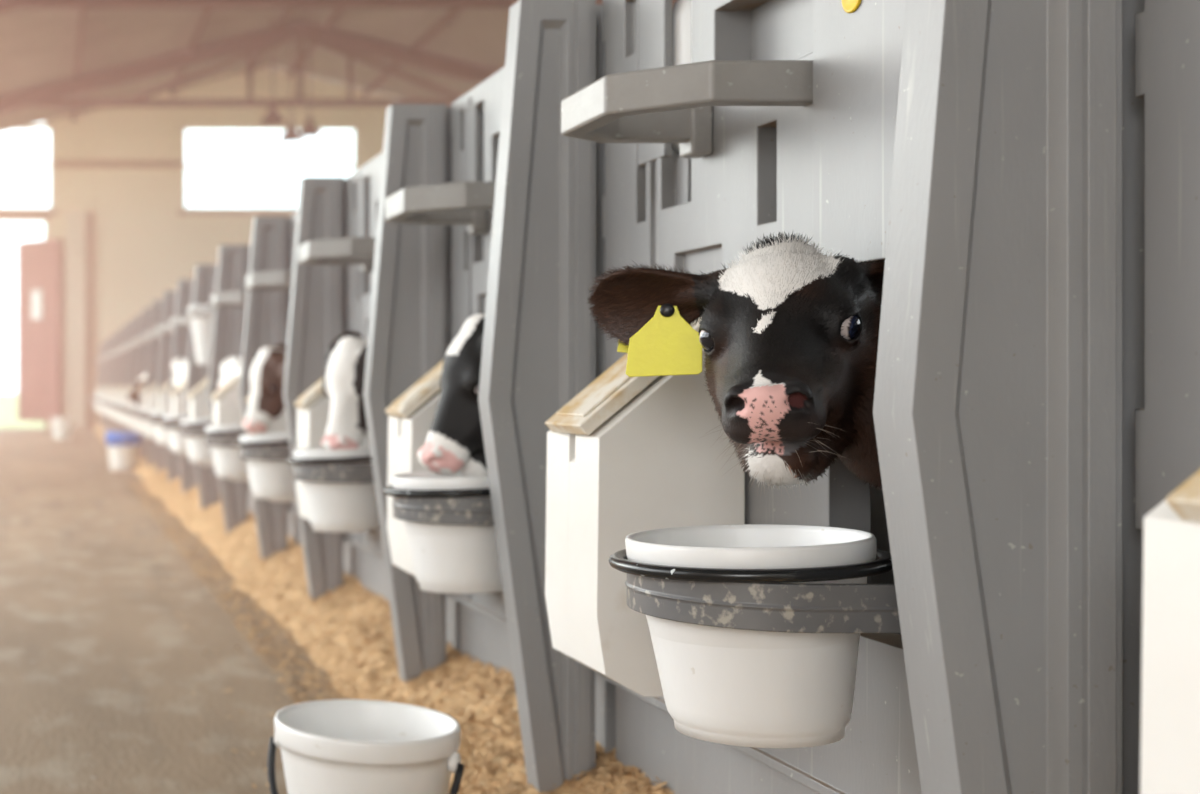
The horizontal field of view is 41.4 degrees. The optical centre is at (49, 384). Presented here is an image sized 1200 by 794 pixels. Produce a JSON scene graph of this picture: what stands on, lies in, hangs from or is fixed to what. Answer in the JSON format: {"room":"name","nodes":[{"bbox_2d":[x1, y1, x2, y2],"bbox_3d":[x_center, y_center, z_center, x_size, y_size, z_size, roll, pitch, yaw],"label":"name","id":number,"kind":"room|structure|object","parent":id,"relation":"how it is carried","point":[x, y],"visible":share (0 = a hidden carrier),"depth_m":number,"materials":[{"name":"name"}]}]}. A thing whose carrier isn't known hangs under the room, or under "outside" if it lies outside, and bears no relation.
{"room":"farm building","nodes":[
{"label":"farm building","id":0,"kind":"room"},
{"bbox_2d":[0,9,306,132],"bbox_3d":[-0.275,-4.489,9.500,8.050,2.086,29.000,0,0,0],"label":"roof","id":1,"kind":"structure","parent":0,"point":[38,47],"depth_m":19.76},
{"bbox_2d":[72,9,85,120],"bbox_3d":[0.400,-4.562,9.500,0.060,0.080,29.000,0,0,0],"label":"purlin","id":2,"kind":"structure","parent":1,"relation":"attached to","point":[82,11],"depth_m":18.93,"materials":[{"name":"brown wood"}]},
{"bbox_2d":[171,9,211,95],"bbox_3d":[2.100,-4.987,9.500,0.060,0.080,29.000,0,0,0],"label":"purlin","id":3,"kind":"structure","parent":1,"relation":"attached to","point":[206,13],"depth_m":20.05,"materials":[{"name":"brown wood"}]},
{"bbox_2d":[0,22,496,113],"bbox_3d":[3.750,-2.343,21.000,15.353,6.167,0.180,0,0,0],"label":"roof truss","id":4,"kind":"object","parent":1,"relation":"attached to","point":[351,46],"visible":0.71,"depth_m":20.93,"materials":[{"name":"brown wood"}]},
{"bbox_2d":[247,9,293,76],"bbox_3d":[3.400,-5.312,9.500,0.060,0.080,29.000,0,0,0],"label":"purlin","id":5,"kind":"structure","parent":1,"relation":"attached to","point":[288,12],"depth_m":20.74,"materials":[{"name":"brown wood"}]},
{"bbox_2d":[260,16,284,124],"bbox_3d":[3.150,-4.460,19.800,0.360,1.500,0.360,0,0,0],"label":"hanging lamp","id":6,"kind":"object","parent":1,"relation":"hanging from","point":[272,117],"visible":1,"depth_m":19.79,"materials":[{"name":"red metal"}]},
{"bbox_2d":[279,31,303,141],"bbox_3d":[3.550,-4.410,20.600,0.360,1.600,0.360,0,0,0],"label":"hanging lamp","id":7,"kind":"object","parent":1,"relation":"hanging from","point":[291,134],"visible":1,"depth_m":20.59,"materials":[{"name":"red metal"}]},
{"bbox_2d":[0,428,346,793],"bbox_3d":[3.750,0.840,9.500,15.300,0.200,29.000,0,0,0],"label":"floor","id":8,"kind":"structure","parent":0,"point":[99,671],"depth_m":3.93,"materials":[{"name":"concrete"}]},
{"bbox_2d":[51,417,73,439],"bbox_3d":[0.170,0.590,19.000,0.320,0.300,0.320,0,0,0],"label":"pail","id":9,"kind":"object","parent":8,"relation":"on","point":[62,427],"visible":1,"depth_m":18.89,"materials":[{"name":"white plastic"}]},
{"bbox_2d":[65,211,84,427],"bbox_3d":[0.430,-1.110,23.920,0.340,3.700,0.160,0,0,0],"label":"column","id":10,"kind":"structure","parent":8,"relation":"on","point":[74,220],"depth_m":23.84,"materials":[{"name":"beige"}]},
{"bbox_2d":[91,344,102,426],"bbox_3d":[1.457,0.052,21.324,1.677,1.375,1.054,0,0,0],"label":"pen","id":11,"kind":"object","parent":8,"relation":"on","point":[100,345],"visible":0.09,"depth_m":21.79,"materials":[{"name":"grey plastic"}]},
{"bbox_2d":[93,342,105,429],"bbox_3d":[1.457,0.052,20.294,1.677,1.375,1.054,0,0,0],"label":"pen","id":12,"kind":"object","parent":8,"relation":"on","point":[102,348],"visible":0.1,"depth_m":20.76,"materials":[{"name":"grey plastic"}]},
{"bbox_2d":[92,396,100,410],"bbox_3d":[0.739,0.261,20.029,0.274,0.216,0.274,0,0,23],"label":"pail","id":13,"kind":"object","parent":12,"relation":"hanging from","point":[94,397],"visible":0.26,"depth_m":19.97,"materials":[{"name":"white plastic"}]},
{"bbox_2d":[96,340,108,430],"bbox_3d":[1.457,0.052,19.264,1.677,1.375,1.054,0,0,0],"label":"pen","id":14,"kind":"object","parent":8,"relation":"on","point":[105,342],"visible":0.09,"depth_m":19.73,"materials":[{"name":"grey plastic"}]},
{"bbox_2d":[95,397,103,411],"bbox_3d":[0.739,0.261,18.999,0.274,0.216,0.274,0,0,23],"label":"pail","id":15,"kind":"object","parent":14,"relation":"hanging from","point":[99,408],"visible":0.24,"depth_m":18.94,"materials":[{"name":"white plastic"}]},
{"bbox_2d":[100,385,103,396],"bbox_3d":[0.795,0.145,19.378,0.205,0.515,0.190,0,0,0],"label":"box","id":16,"kind":"object","parent":14,"relation":"attached to","point":[102,387],"visible":0.22,"depth_m":19.28,"materials":[{"name":"beige plastic"}]},
{"bbox_2d":[98,337,111,430],"bbox_3d":[1.457,0.052,18.234,1.677,1.375,1.054,0,0,0],"label":"pen","id":17,"kind":"object","parent":8,"relation":"on","point":[109,338],"visible":0.1,"depth_m":18.70,"materials":[{"name":"grey plastic"}]},
{"bbox_2d":[97,397,106,413],"bbox_3d":[0.739,0.261,17.969,0.274,0.216,0.274,0,0,23],"label":"pail","id":18,"kind":"object","parent":17,"relation":"hanging from","point":[101,406],"visible":0.26,"depth_m":17.91,"materials":[{"name":"white plastic"}]},
{"bbox_2d":[103,385,106,397],"bbox_3d":[0.795,0.145,18.348,0.205,0.515,0.190,0,0,0],"label":"box","id":19,"kind":"object","parent":17,"relation":"attached to","point":[105,387],"visible":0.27,"depth_m":18.25,"materials":[{"name":"beige plastic"}]},
{"bbox_2d":[101,335,115,430],"bbox_3d":[1.457,0.052,17.204,1.677,1.375,1.054,0,0,0],"label":"pen","id":20,"kind":"object","parent":8,"relation":"on","point":[112,336],"visible":0.12,"depth_m":17.67,"materials":[{"name":"grey plastic"}]},
{"bbox_2d":[100,398,110,414],"bbox_3d":[0.739,0.261,16.939,0.274,0.216,0.274,0,0,23],"label":"pail","id":21,"kind":"object","parent":20,"relation":"hanging from","point":[104,406],"visible":0.28,"depth_m":16.88,"materials":[{"name":"white plastic"}]},
{"bbox_2d":[106,386,110,397],"bbox_3d":[0.795,0.145,17.318,0.205,0.515,0.190,0,0,0],"label":"box","id":22,"kind":"object","parent":20,"relation":"attached to","point":[108,388],"visible":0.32,"depth_m":17.22,"materials":[{"name":"beige plastic"}]},
{"bbox_2d":[105,332,119,430],"bbox_3d":[1.457,0.052,16.174,1.677,1.375,1.054,0,0,0],"label":"pen","id":23,"kind":"object","parent":8,"relation":"on","point":[116,333],"visible":0.12,"depth_m":16.64,"materials":[{"name":"grey plastic"}]},
{"bbox_2d":[103,399,114,416],"bbox_3d":[0.739,0.261,15.909,0.274,0.216,0.274,0,0,23],"label":"pail","id":24,"kind":"object","parent":23,"relation":"hanging from","point":[105,400],"visible":0.27,"depth_m":15.85,"materials":[{"name":"white plastic"}]},
{"bbox_2d":[109,386,114,398],"bbox_3d":[0.795,0.145,16.288,0.205,0.515,0.190,0,0,0],"label":"box","id":25,"kind":"object","parent":23,"relation":"attached to","point":[111,389],"visible":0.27,"depth_m":16.19,"materials":[{"name":"beige plastic"}]},
{"bbox_2d":[108,328,123,430],"bbox_3d":[1.457,0.052,15.144,1.677,1.375,1.054,0,0,0],"label":"pen","id":26,"kind":"object","parent":8,"relation":"on","point":[120,336],"visible":0.1,"depth_m":15.61,"materials":[{"name":"grey plastic"}]},
{"bbox_2d":[107,400,118,419],"bbox_3d":[0.739,0.261,14.879,0.274,0.216,0.274,0,0,23],"label":"pail","id":27,"kind":"object","parent":26,"relation":"hanging from","point":[113,414],"visible":0.29,"depth_m":14.81,"materials":[{"name":"white plastic"}]},
{"bbox_2d":[114,385,118,399],"bbox_3d":[0.795,0.145,15.258,0.205,0.515,0.190,0,0,0],"label":"box","id":28,"kind":"object","parent":26,"relation":"attached to","point":[116,389],"visible":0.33,"depth_m":15.16,"materials":[{"name":"beige plastic"}]},
{"bbox_2d":[113,324,129,430],"bbox_3d":[1.457,0.052,14.114,1.677,1.375,1.054,0,0,0],"label":"pen","id":29,"kind":"object","parent":8,"relation":"on","point":[126,326],"visible":0.1,"depth_m":14.58,"materials":[{"name":"grey plastic"}]},
{"bbox_2d":[111,401,124,421],"bbox_3d":[0.739,0.261,13.849,0.274,0.216,0.274,0,0,23],"label":"pail","id":30,"kind":"object","parent":29,"relation":"hanging from","point":[118,416],"visible":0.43,"depth_m":13.78,"materials":[{"name":"white plastic"}]},
{"bbox_2d":[118,385,124,400],"bbox_3d":[0.795,0.145,14.228,0.205,0.515,0.190,0,0,0],"label":"box","id":31,"kind":"object","parent":29,"relation":"attached to","point":[121,392],"visible":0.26,"depth_m":14.13,"materials":[{"name":"beige plastic"}]},
{"bbox_2d":[105,431,141,470],"bbox_3d":[0.640,0.573,12.200,0.319,0.334,0.319,0,0,0],"label":"pail","id":32,"kind":"object","parent":8,"relation":"on","point":[123,446],"visible":0.88,"depth_m":12.08,"materials":[{"name":"white plastic"}]},
{"bbox_2d":[118,319,135,430],"bbox_3d":[1.457,0.052,13.084,1.677,1.375,1.054,0,0,0],"label":"pen","id":33,"kind":"object","parent":8,"relation":"on","point":[131,332],"visible":0.13,"depth_m":13.55,"materials":[{"name":"grey plastic"}]},
{"bbox_2d":[116,402,130,424],"bbox_3d":[0.739,0.261,12.819,0.274,0.216,0.274,0,0,23],"label":"pail","id":34,"kind":"object","parent":33,"relation":"hanging from","point":[123,416],"visible":0.31,"depth_m":12.75,"materials":[{"name":"white plastic"}]},
{"bbox_2d":[123,385,130,425],"bbox_3d":[0.795,0.145,13.198,0.205,0.515,0.190,0,0,0],"label":"box","id":35,"kind":"object","parent":33,"relation":"attached to","point":[126,390],"visible":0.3,"depth_m":13.11,"materials":[{"name":"beige plastic"}]},
{"bbox_2d":[124,314,145,459],"bbox_3d":[1.457,0.052,12.054,1.677,1.375,1.054,0,0,0],"label":"pen","id":36,"kind":"object","parent":8,"relation":"on","point":[139,317],"visible":0.12,"depth_m":12.52,"materials":[{"name":"grey plastic"}]},
{"bbox_2d":[122,404,135,428],"bbox_3d":[0.739,0.261,11.789,0.274,0.216,0.274,0,0,23],"label":"pail","id":37,"kind":"object","parent":36,"relation":"hanging from","point":[130,420],"visible":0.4,"depth_m":11.72,"materials":[{"name":"white plastic"}]},
{"bbox_2d":[127,372,146,405],"bbox_3d":[1.364,0.315,11.016,1.484,0.848,0.717,0,0,0],"label":"calf","id":38,"kind":"object","parent":8,"relation":"on","point":[134,395],"visible":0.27,"depth_m":11.14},
{"bbox_2d":[131,308,154,466],"bbox_3d":[1.457,0.052,11.024,1.677,1.375,1.054,0,0,0],"label":"pen","id":39,"kind":"object","parent":8,"relation":"on","point":[147,313],"visible":0.09,"depth_m":11.49,"materials":[{"name":"grey plastic"}]},
{"bbox_2d":[128,406,146,432],"bbox_3d":[0.739,0.261,10.759,0.274,0.216,0.274,0,0,23],"label":"pail","id":40,"kind":"object","parent":39,"relation":"hanging from","point":[138,423],"visible":0.37,"depth_m":10.69,"materials":[{"name":"white plastic"}]},
{"bbox_2d":[137,384,146,434],"bbox_3d":[0.795,0.145,11.138,0.205,0.515,0.190,0,0,0],"label":"box","id":41,"kind":"object","parent":39,"relation":"attached to","point":[142,396],"visible":0.15,"depth_m":11.04,"materials":[{"name":"beige plastic"}]},
{"bbox_2d":[139,300,165,472],"bbox_3d":[1.457,0.052,9.994,1.677,1.375,1.054,0,0,0],"label":"pen","id":42,"kind":"object","parent":8,"relation":"on","point":[157,307],"visible":0.11,"depth_m":10.46,"materials":[{"name":"grey plastic"}]},
{"bbox_2d":[137,408,157,437],"bbox_3d":[0.739,0.261,9.729,0.274,0.216,0.274,0,0,23],"label":"pail","id":43,"kind":"object","parent":42,"relation":"hanging from","point":[148,428],"visible":0.34,"depth_m":9.66,"materials":[{"name":"white plastic"}]},
{"bbox_2d":[146,382,157,439],"bbox_3d":[0.795,0.145,10.108,0.205,0.515,0.190,0,0,0],"label":"box","id":44,"kind":"object","parent":42,"relation":"attached to","point":[152,400],"visible":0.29,"depth_m":10.01,"materials":[{"name":"beige plastic"}]},
{"bbox_2d":[150,291,179,481],"bbox_3d":[1.457,0.052,8.964,1.677,1.375,1.054,0,0,0],"label":"pen","id":45,"kind":"object","parent":8,"relation":"on","point":[169,300],"visible":0.11,"depth_m":9.43,"materials":[{"name":"grey plastic"}]},
{"bbox_2d":[147,410,171,443],"bbox_3d":[0.739,0.261,8.699,0.274,0.216,0.274,0,0,23],"label":"pail","id":46,"kind":"object","parent":45,"relation":"hanging from","point":[161,435],"visible":0.48,"depth_m":8.62,"materials":[{"name":"white plastic"}]},
{"bbox_2d":[156,381,171,447],"bbox_3d":[0.795,0.145,9.078,0.205,0.515,0.190,0,0,0],"label":"box","id":47,"kind":"object","parent":45,"relation":"attached to","point":[164,401],"visible":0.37,"depth_m":8.98,"materials":[{"name":"beige plastic"}]},
{"bbox_2d":[171,358,187,387],"bbox_3d":[1.409,0.285,7.921,1.394,0.888,0.707,0,0,0],"label":"calf","id":48,"kind":"object","parent":8,"relation":"on","point":[180,365],"visible":0.14,"depth_m":8.10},
{"bbox_2d":[163,279,197,493],"bbox_3d":[1.457,0.052,7.934,1.677,1.375,1.054,0,0,0],"label":"pen","id":49,"kind":"object","parent":8,"relation":"on","point":[181,323],"visible":0.13,"depth_m":8.40,"materials":[{"name":"grey plastic"}]},
{"bbox_2d":[160,414,188,451],"bbox_3d":[0.739,0.261,7.669,0.274,0.216,0.274,0,0,23],"label":"pail","id":50,"kind":"object","parent":49,"relation":"hanging from","point":[177,442],"visible":0.44,"depth_m":7.59,"materials":[{"name":"white plastic"}]},
{"bbox_2d":[170,381,188,455],"bbox_3d":[0.795,0.145,8.048,0.205,0.515,0.190,0,0,0],"label":"box","id":51,"kind":"object","parent":49,"relation":"attached to","point":[179,398],"visible":0.27,"depth_m":7.95,"materials":[{"name":"beige plastic"}]},
{"bbox_2d":[180,246,254,514],"bbox_3d":[1.457,0.052,6.904,1.677,1.375,1.054,0,0,0],"label":"pen","id":52,"kind":"object","parent":8,"relation":"on","point":[205,274],"visible":0.11,"depth_m":7.37,"materials":[{"name":"grey plastic"}]},
{"bbox_2d":[177,418,212,462],"bbox_3d":[0.739,0.261,6.639,0.274,0.216,0.274,0,0,23],"label":"pail","id":53,"kind":"object","parent":52,"relation":"hanging from","point":[198,452],"visible":0.48,"depth_m":6.56,"materials":[{"name":"white plastic"}]},
{"bbox_2d":[187,377,213,465],"bbox_3d":[0.795,0.145,7.018,0.205,0.515,0.190,0,0,0],"label":"box","id":54,"kind":"object","parent":52,"relation":"attached to","point":[199,400],"visible":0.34,"depth_m":6.92,"materials":[{"name":"beige plastic"}]},
{"bbox_2d":[189,305,212,364],"bbox_3d":[0.785,-0.246,6.921,0.200,0.292,0.200,0,0,0],"label":"pail","id":55,"kind":"object","parent":52,"relation":"hanging from","point":[202,326],"visible":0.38,"depth_m":6.86,"materials":[{"name":"white plastic"}]},
{"bbox_2d":[218,357,241,389],"bbox_3d":[1.411,0.305,5.832,1.388,0.854,0.708,0,0,0],"label":"calf","id":56,"kind":"object","parent":8,"relation":"on","point":[231,367],"visible":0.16,"depth_m":6.00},
{"bbox_2d":[205,217,295,539],"bbox_3d":[1.457,0.052,5.853,1.677,1.375,1.095,0,0,0],"label":"pen","id":57,"kind":"object","parent":8,"relation":"on","point":[229,298],"visible":0.14,"depth_m":6.34,"materials":[{"name":"grey plastic"}]},
{"bbox_2d":[201,424,248,477],"bbox_3d":[0.739,0.261,5.579,0.274,0.216,0.274,0,0,23],"label":"pail","id":58,"kind":"object","parent":57,"relation":"hanging from","point":[227,462],"visible":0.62,"depth_m":5.49,"materials":[{"name":"white plastic"}]},
{"bbox_2d":[211,374,248,480],"bbox_3d":[0.795,0.145,5.988,0.205,0.515,0.190,0,0,0],"label":"box","id":59,"kind":"object","parent":57,"relation":"attached to","point":[227,410],"visible":0.32,"depth_m":5.89,"materials":[{"name":"beige plastic"}]},
{"bbox_2d":[239,179,353,575],"bbox_3d":[1.457,0.052,4.819,1.677,1.375,1.024,0,0,0],"label":"pen","id":60,"kind":"object","parent":8,"relation":"on","point":[269,279],"visible":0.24,"depth_m":5.27,"materials":[{"name":"grey plastic"}]},
{"bbox_2d":[235,432,295,498],"bbox_3d":[0.739,0.261,4.561,0.274,0.216,0.274,0,0,23],"label":"pail","id":61,"kind":"object","parent":60,"relation":"hanging from","point":[268,479],"visible":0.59,"depth_m":4.47,"materials":[{"name":"white plastic"}]},
{"bbox_2d":[245,395,296,501],"bbox_3d":[0.795,0.145,4.918,0.205,0.515,0.190,0,0,0],"label":"box","id":62,"kind":"object","parent":60,"relation":"attached to","point":[279,424],"visible":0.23,"depth_m":4.82,"materials":[{"name":"beige plastic"}]},
{"bbox_2d":[267,699,463,793],"bbox_3d":[0.487,0.628,2.160,0.280,0.224,0.280,0,0,-11],"label":"pail","id":63,"kind":"object","parent":8,"relation":"on","point":[340,746],"visible":1,"depth_m":2.08,"materials":[{"name":"white plastic"}]},
{"bbox_2d":[283,107,459,650],"bbox_3d":[1.457,0.052,3.763,1.677,1.375,1.136,0,0,0],"label":"pen","id":64,"kind":"object","parent":8,"relation":"on","point":[321,251],"visible":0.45,"depth_m":4.27,"materials":[{"name":"grey plastic"}]},
{"bbox_2d":[294,377,362,531],"bbox_3d":[0.795,0.145,3.928,0.205,0.515,0.190,0,0,0],"label":"box","id":65,"kind":"object","parent":64,"relation":"attached to","point":[313,407],"visible":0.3,"depth_m":3.85,"materials":[{"name":"beige plastic"}]},
{"bbox_2d":[287,447,378,531],"bbox_3d":[0.739,0.261,3.547,0.274,0.216,0.274,0,0,23],"label":"pail","id":66,"kind":"object","parent":64,"relation":"hanging from","point":[331,507],"visible":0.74,"depth_m":3.46,"materials":[{"name":"white plastic"}]},
{"bbox_2d":[92,422,674,793],"bbox_3d":[0.752,0.646,11.848,0.385,0.196,23.297,0,0,0],"label":"bedding","id":67,"kind":"object","parent":8,"relation":"on","point":[142,470],"visible":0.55,"depth_m":3.60,"materials":[{"name":"beige wood"}]},
{"bbox_2d":[417,314,487,476],"bbox_3d":[1.394,0.301,2.656,1.427,0.871,0.344,0,0,-4],"label":"calf","id":68,"kind":"object","parent":8,"relation":"on","point":[454,442],"visible":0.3,"depth_m":2.56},
{"bbox_2d":[363,5,615,752],"bbox_3d":[1.457,0.052,2.778,1.677,1.375,0.885,0,0,0],"label":"pen","id":69,"kind":"object","parent":8,"relation":"on","point":[406,341],"visible":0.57,"depth_m":3.16,"materials":[{"name":"grey plastic"}]},
{"bbox_2d":[385,361,442,575],"bbox_3d":[0.795,0.145,2.843,0.205,0.515,0.190,0,0,0],"label":"box","id":70,"kind":"object","parent":69,"relation":"attached to","point":[411,415],"visible":0.29,"depth_m":2.80,"materials":[{"name":"beige plastic"}]},
{"bbox_2d":[382,470,502,593],"bbox_3d":[0.739,0.261,2.520,0.274,0.216,0.274,0,0,23],"label":"pail","id":71,"kind":"object","parent":69,"relation":"hanging from","point":[449,559],"visible":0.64,"depth_m":2.44,"materials":[{"name":"white plastic"}]},
{"bbox_2d":[587,232,884,499],"bbox_3d":[1.370,0.289,1.619,1.474,0.920,0.388,0,0,-8],"label":"calf","id":72,"kind":"object","parent":8,"relation":"on","point":[788,333],"visible":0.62,"depth_m":1.46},
{"bbox_2d":[478,0,1143,793],"bbox_3d":[1.457,0.052,1.778,1.677,1.375,1.156,0,0,0],"label":"pen","id":73,"kind":"object","parent":8,"relation":"on","point":[782,115],"visible":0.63,"depth_m":1.87,"materials":[{"name":"grey plastic"}]},
{"bbox_2d":[545,317,743,696],"bbox_3d":[0.795,0.145,1.905,0.205,0.515,0.190,0,0,0],"label":"box","id":74,"kind":"object","parent":73,"relation":"attached to","point":[626,455],"visible":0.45,"depth_m":1.81,"materials":[{"name":"beige plastic"}]},
{"bbox_2d":[672,0,690,153],"bbox_3d":[0.968,-0.487,2.082,0.086,0.284,0.086,0,0,0],"label":"pipe","id":75,"kind":"object","parent":73,"relation":"hanging from","point":[681,13],"visible":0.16,"depth_m":2.06,"materials":[{"name":"white plastic"}]},
{"bbox_2d":[608,524,892,747],"bbox_3d":[0.739,0.261,1.483,0.274,0.216,0.274,0,0,23],"label":"pail","id":76,"kind":"object","parent":73,"relation":"hanging from","point":[728,686],"visible":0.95,"depth_m":1.40,"materials":[{"name":"white plastic"}]},
{"bbox_2d":[873,0,1199,793],"bbox_3d":[1.457,0.052,0.650,1.677,1.375,1.153,0,0,0],"label":"pen","id":77,"kind":"object","parent":8,"relation":"on","point":[997,405],"visible":0.88,"depth_m":1.17,"materials":[{"name":"grey plastic"}]},
{"bbox_2d":[1140,470,1199,793],"bbox_3d":[0.795,0.164,0.814,0.205,0.515,0.190,0,0,0],"label":"box","id":78,"kind":"object","parent":77,"relation":"attached to","point":[1170,692],"visible":1,"depth_m":0.89,"materials":[{"name":"beige plastic"}]},
{"bbox_2d":[0,66,400,427],"bbox_3d":[3.750,-2.370,24.100,15.300,6.220,0.200,0,0,0],"label":"wall","id":79,"kind":"structure","parent":0,"point":[142,248],"depth_m":24.00,"materials":[{"name":"beige paint"}]},
{"bbox_2d":[0,215,49,219],"bbox_3d":[-1.350,-2.875,23.975,2.700,0.090,0.050,0,0,0],"label":"trim","id":80,"kind":"structure","parent":79,"relation":"attached to","point":[2,217],"depth_m":23.95,"materials":[{"name":"brown"}]},
{"bbox_2d":[0,125,58,214],"bbox_3d":[-1.450,-3.685,24.030,3.200,1.550,0.180,0,0,0],"label":"window","id":81,"kind":"structure","parent":79,"relation":"in","point":[3,211],"depth_m":24.04,"materials":[{"name":"beige"}]},
{"bbox_2d":[18,239,60,420],"bbox_3d":[-0.189,-0.930,24.064,0.940,3.100,0.120,0,0,42],"label":"door","id":82,"kind":"structure","parent":79,"relation":"in","point":[39,262],"depth_m":24.00,"materials":[{"name":"red"}]},
{"bbox_2d":[86,212,92,427],"bbox_3d":[0.680,-1.110,23.950,0.120,3.700,0.100,0,0,0],"label":"trim","id":83,"kind":"structure","parent":79,"relation":"attached to","point":[89,215],"depth_m":23.90,"materials":[{"name":"brown wood"}]},
{"bbox_2d":[54,161,181,167],"bbox_3d":[1.165,-3.780,23.975,2.190,0.120,0.050,0,0,0],"label":"trim","id":84,"kind":"structure","parent":79,"relation":"attached to","point":[57,164],"depth_m":23.95,"materials":[{"name":"brown wood"}]},
{"bbox_2d":[177,125,358,214],"bbox_3d":[3.780,-3.685,24.030,3.200,1.550,0.180,0,0,0],"label":"window","id":85,"kind":"structure","parent":79,"relation":"in","point":[185,211],"depth_m":24.04,"materials":[{"name":"beige"}]},
{"bbox_2d":[242,343,286,433],"bbox_3d":[1.389,0.295,4.735,1.433,0.880,0.549,0,0,0],"label":"calf","id":86,"kind":"object","parent":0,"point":[266,379],"visible":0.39,"depth_m":4.81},
{"bbox_2d":[321,331,369,449],"bbox_3d":[1.400,0.298,3.615,1.416,0.883,0.402,0,0,-5],"label":"calf","id":87,"kind":"object","parent":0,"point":[345,359],"visible":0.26,"depth_m":3.55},
{"bbox_2d":[270,9,672,98],"bbox_3d":[7.775,-4.489,9.500,8.050,2.086,29.000,0,0,0],"label":"roof","id":88,"kind":"structure","parent":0,"point":[478,37],"depth_m":20.64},
{"bbox_2d":[299,42,320,136],"bbox_3d":[3.950,-4.510,21.300,0.360,1.400,0.360,0,0,0],"label":"hanging lamp","id":89,"kind":"object","parent":88,"relation":"hanging from","point":[309,129],"visible":0.93,"depth_m":21.25,"materials":[{"name":"red metal"}]},
{"bbox_2d":[287,9,343,76],"bbox_3d":[4.100,-5.312,9.500,0.060,0.080,29.000,0,0,0],"label":"purlin","id":90,"kind":"structure","parent":88,"relation":"attached to","point":[337,12],"depth_m":20.83,"materials":[{"name":"brown wood"}]},
{"bbox_2d":[0,0,677,13],"bbox_3d":[3.750,-2.343,15.500,15.353,6.167,0.180,0,0,0],"label":"roof truss","id":91,"kind":"object","parent":88,"relation":"attached to","point":[5,5],"visible":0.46,"depth_m":15.46,"materials":[{"name":"brown wood"}]},
{"bbox_2d":[363,9,461,95],"bbox_3d":[5.400,-4.987,9.500,0.060,0.080,29.000,0,0,0],"label":"purlin","id":92,"kind":"structure","parent":88,"relation":"attached to","point":[443,21],"depth_m":20.28,"materials":[{"name":"brown wood"}]},
{"label":"outside","id":93,"kind":"structure","parent":0,"visible":0},
{"bbox_2d":[0,393,44,427],"bbox_3d":[5.000,1.045,60.000,130.000,0.190,200.000,0,0,0],"label":"ground","id":94,"kind":"structure","parent":93,"point":[8,401],"depth_m":43.60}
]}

